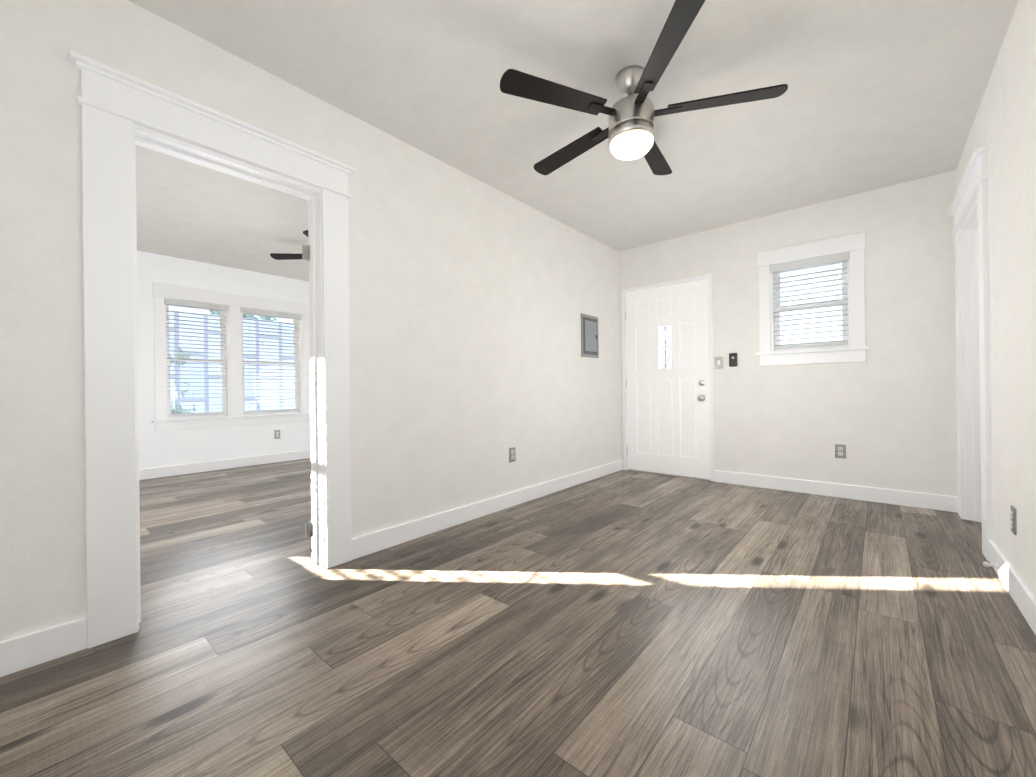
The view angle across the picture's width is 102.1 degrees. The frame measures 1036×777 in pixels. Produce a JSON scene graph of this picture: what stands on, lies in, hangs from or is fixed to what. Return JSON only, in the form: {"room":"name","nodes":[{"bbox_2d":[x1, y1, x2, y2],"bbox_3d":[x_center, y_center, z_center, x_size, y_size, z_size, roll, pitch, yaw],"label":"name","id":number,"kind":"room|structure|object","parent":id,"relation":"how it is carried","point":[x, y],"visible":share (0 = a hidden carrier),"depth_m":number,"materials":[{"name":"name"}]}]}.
{"room":"empty living room","nodes":[
{"label":"empty living room","id":0,"kind":"room"},
{"bbox_2d":[137,251,310,468],"bbox_3d":[-3.406,-0.260,5.525,0.200,2.490,4.836,-1,0,41],"label":"wall","id":1,"kind":"structure","parent":0,"point":[170,448],"depth_m":4.95,"materials":[{"name":"paint"}]},
{"bbox_2d":[139,450,310,479],"bbox_3d":[-3.310,0.926,5.453,0.016,0.115,4.836,-1,0,41],"label":"baseboard","id":2,"kind":"structure","parent":1,"relation":"attached to","point":[166,471],"depth_m":5.08,"materials":[{"name":"paint"}]},
{"bbox_2d":[152,282,309,430],"bbox_3d":[-3.550,-0.355,5.321,0.250,1.648,1.710,-1,0,41],"label":"window","id":3,"kind":"structure","parent":1,"relation":"in","point":[222,309],"depth_m":5.18,"materials":[{"name":"paint"}]},
{"bbox_2d":[274,430,279,438],"bbox_3d":[-3.207,0.612,5.583,0.010,0.116,0.072,-1,0,41],"label":"electrical outlet","id":4,"kind":"object","parent":1,"relation":"attached to","point":[276,434],"visible":1,"depth_m":5.58,"materials":[{"name":"grey plastic"}]},
{"bbox_2d":[0,0,620,641],"bbox_3d":[-0.463,-0.299,2.997,0.140,2.490,4.836,-1,0,41],"label":"wall","id":5,"kind":"structure","parent":0,"point":[472,300],"depth_m":2.42,"materials":[{"name":"paint"}]},
{"bbox_2d":[0,617,86,676],"bbox_3d":[-1.769,0.902,1.339,0.016,0.115,0.545,-1,0,41],"label":"baseboard","id":6,"kind":"structure","parent":5,"relation":"attached to","point":[26,651],"depth_m":1.46,"materials":[{"name":"paint"}]},
{"bbox_2d":[68,50,355,648],"bbox_3d":[-1.330,-0.131,1.986,0.244,2.171,1.086,-1,0,41],"label":"trim","id":7,"kind":"structure","parent":5,"relation":"attached to","point":[115,104],"depth_m":1.64,"materials":[{"name":"paint"}]},
{"bbox_2d":[302,244,313,536],"bbox_3d":[-1.366,0.015,2.018,0.059,1.604,0.730,-1,0,41],"label":"hinge leaves","id":8,"kind":"object","parent":5,"relation":"attached to","point":[306,257],"visible":0.79,"depth_m":2.30,"materials":[{"name":"silver metal"}]},
{"bbox_2d":[352,460,621,559],"bbox_3d":[0.130,0.882,3.550,0.016,0.115,3.241,-1,0,41],"label":"baseboard","id":9,"kind":"structure","parent":5,"relation":"attached to","point":[376,541],"depth_m":2.95,"materials":[{"name":"paint"}]},
{"bbox_2d":[509,447,515,461],"bbox_3d":[-0.043,0.531,3.358,0.010,0.116,0.072,-1,0,41],"label":"electrical outlet","id":10,"kind":"object","parent":5,"relation":"attached to","point":[512,455],"visible":1,"depth_m":3.35,"materials":[{"name":"grey plastic"}]},
{"bbox_2d":[581,313,598,357],"bbox_3d":[0.742,-0.533,4.276,0.026,0.430,0.330,-1,0,41],"label":"box","id":11,"kind":"object","parent":5,"relation":"attached to","point":[589,337],"visible":1,"depth_m":4.25,"materials":[{"name":"grey metal"}]},
{"bbox_2d":[0,458,1035,776],"bbox_3d":[-0.411,1.004,2.700,8.400,0.120,5.636,-1,0,41],"label":"floor","id":12,"kind":"structure","parent":0,"point":[626,624],"depth_m":1.50,"materials":[{"name":"wood"}]},
{"bbox_2d":[128,0,1017,281],"bbox_3d":[-0.443,-1.620,2.704,8.400,0.150,5.636,-1,0,41],"label":"ceiling","id":13,"kind":"structure","parent":0,"point":[878,94],"depth_m":2.26,"materials":[{"name":"paint"}]},
{"bbox_2d":[270,230,307,259],"bbox_3d":[-1.787,-1.334,4.219,1.070,0.385,1.070,-1,0,41],"label":"ceiling fan","id":14,"kind":"object","parent":13,"relation":"hanging from","point":[282,256],"depth_m":4.19,"materials":[{"name":"black metal"}]},
{"bbox_2d":[500,0,787,174],"bbox_3d":[0.564,-1.366,2.134,1.308,0.385,1.305,-1,0,41],"label":"fan","id":15,"kind":"object","parent":13,"relation":"hanging from","point":[630,129],"visible":1,"depth_m":1.99,"materials":[{"name":"black wood"}]},
{"bbox_2d":[619,170,957,496],"bbox_3d":[1.344,-0.319,4.763,8.400,2.490,0.200,-1,0,41],"label":"wall","id":16,"kind":"structure","parent":0,"point":[885,413],"depth_m":3.42,"materials":[{"name":"paint"}]},
{"bbox_2d":[621,274,713,480],"bbox_3d":[1.623,-0.104,4.521,0.969,2.052,0.208,-1,0,41],"label":"trim","id":17,"kind":"structure","parent":16,"relation":"attached to","point":[710,333],"depth_m":4.35,"materials":[{"name":"paint"}]},
{"bbox_2d":[625,279,709,478],"bbox_3d":[1.557,-0.090,4.451,0.893,1.993,0.111,-1,0,41],"label":"entry door","id":18,"kind":"structure","parent":16,"relation":"in","point":[668,412],"depth_m":4.43,"materials":[{"name":"paint"}]},
{"bbox_2d":[715,357,722,368],"bbox_3d":[1.961,-0.253,4.092,0.072,0.116,0.016,-1,0,41],"label":"light switch","id":19,"kind":"object","parent":16,"relation":"attached to","point":[718,362],"visible":1,"depth_m":4.09,"materials":[{"name":"white plastic"}]},
{"bbox_2d":[729,353,736,366],"bbox_3d":[2.057,-0.274,4.004,0.072,0.130,0.023,-1,0,41],"label":"keypad","id":20,"kind":"object","parent":16,"relation":"attached to","point":[732,359],"visible":1,"depth_m":4.00,"materials":[{"name":"black plastic"}]},
{"bbox_2d":[756,232,869,365],"bbox_3d":[2.563,-0.734,3.679,0.800,1.043,0.250,-1,0,41],"label":"window","id":21,"kind":"structure","parent":16,"relation":"in","point":[777,270],"depth_m":3.60,"materials":[{"name":"paint"}]},
{"bbox_2d":[714,470,957,512],"bbox_3d":[2.564,0.852,3.570,1.678,0.115,0.036,-1,0,41],"label":"baseboard","id":22,"kind":"structure","parent":16,"relation":"attached to","point":[872,494],"depth_m":3.45,"materials":[{"name":"paint"}]},
{"bbox_2d":[835,444,845,458],"bbox_3d":[2.682,0.523,3.484,0.072,0.116,0.010,-1,0,41],"label":"electrical outlet","id":23,"kind":"object","parent":16,"relation":"attached to","point":[840,450],"visible":1,"depth_m":3.48,"materials":[{"name":"grey plastic"}]},
{"bbox_2d":[956,0,1035,598],"bbox_3d":[1.675,-0.328,1.159,0.140,2.490,4.836,-1,0,41],"label":"wall","id":24,"kind":"structure","parent":0,"point":[1003,128],"depth_m":1.81,"materials":[{"name":"paint"}]},
{"bbox_2d":[947,146,992,560],"bbox_3d":[2.868,-0.181,2.545,0.244,2.171,1.106,-1,0,41],"label":"trim","id":25,"kind":"structure","parent":24,"relation":"attached to","point":[973,370],"depth_m":2.83,"materials":[{"name":"paint"}]},
{"bbox_2d":[988,540,1035,634],"bbox_3d":[1.268,0.864,0.787,0.016,0.115,3.725,-1,0,41],"label":"baseboard","id":26,"kind":"structure","parent":24,"relation":"attached to","point":[1019,592],"depth_m":1.78,"materials":[{"name":"paint"}]},
{"bbox_2d":[983,561,999,569],"bbox_3d":[2.291,0.856,2.028,0.051,0.032,0.032,-1,0,41],"label":"doorstop","id":27,"kind":"object","parent":26,"relation":"attached to","point":[987,564],"visible":0.98,"depth_m":2.02,"materials":[{"name":"white plastic"}]},
{"bbox_2d":[1010,505,1016,534],"bbox_3d":[2.172,0.577,1.838,0.010,0.116,0.072,-1,0,41],"label":"electrical outlet","id":28,"kind":"object","parent":24,"relation":"attached to","point":[1013,520],"visible":1,"depth_m":1.82,"materials":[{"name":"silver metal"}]},
{"label":"outside","id":29,"kind":"structure","parent":0,"visible":0},
{"bbox_2d":[169,306,294,413],"bbox_3d":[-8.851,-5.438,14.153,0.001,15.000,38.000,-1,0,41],"label":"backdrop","id":30,"kind":"structure","parent":29,"point":[214,401],"depth_m":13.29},
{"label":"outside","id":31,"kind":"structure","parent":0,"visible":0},
{"bbox_2d":[658,264,841,343],"bbox_3d":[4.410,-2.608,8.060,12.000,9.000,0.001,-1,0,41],"label":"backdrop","id":32,"kind":"structure","parent":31,"point":[811,310],"depth_m":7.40,"materials":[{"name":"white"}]}
]}

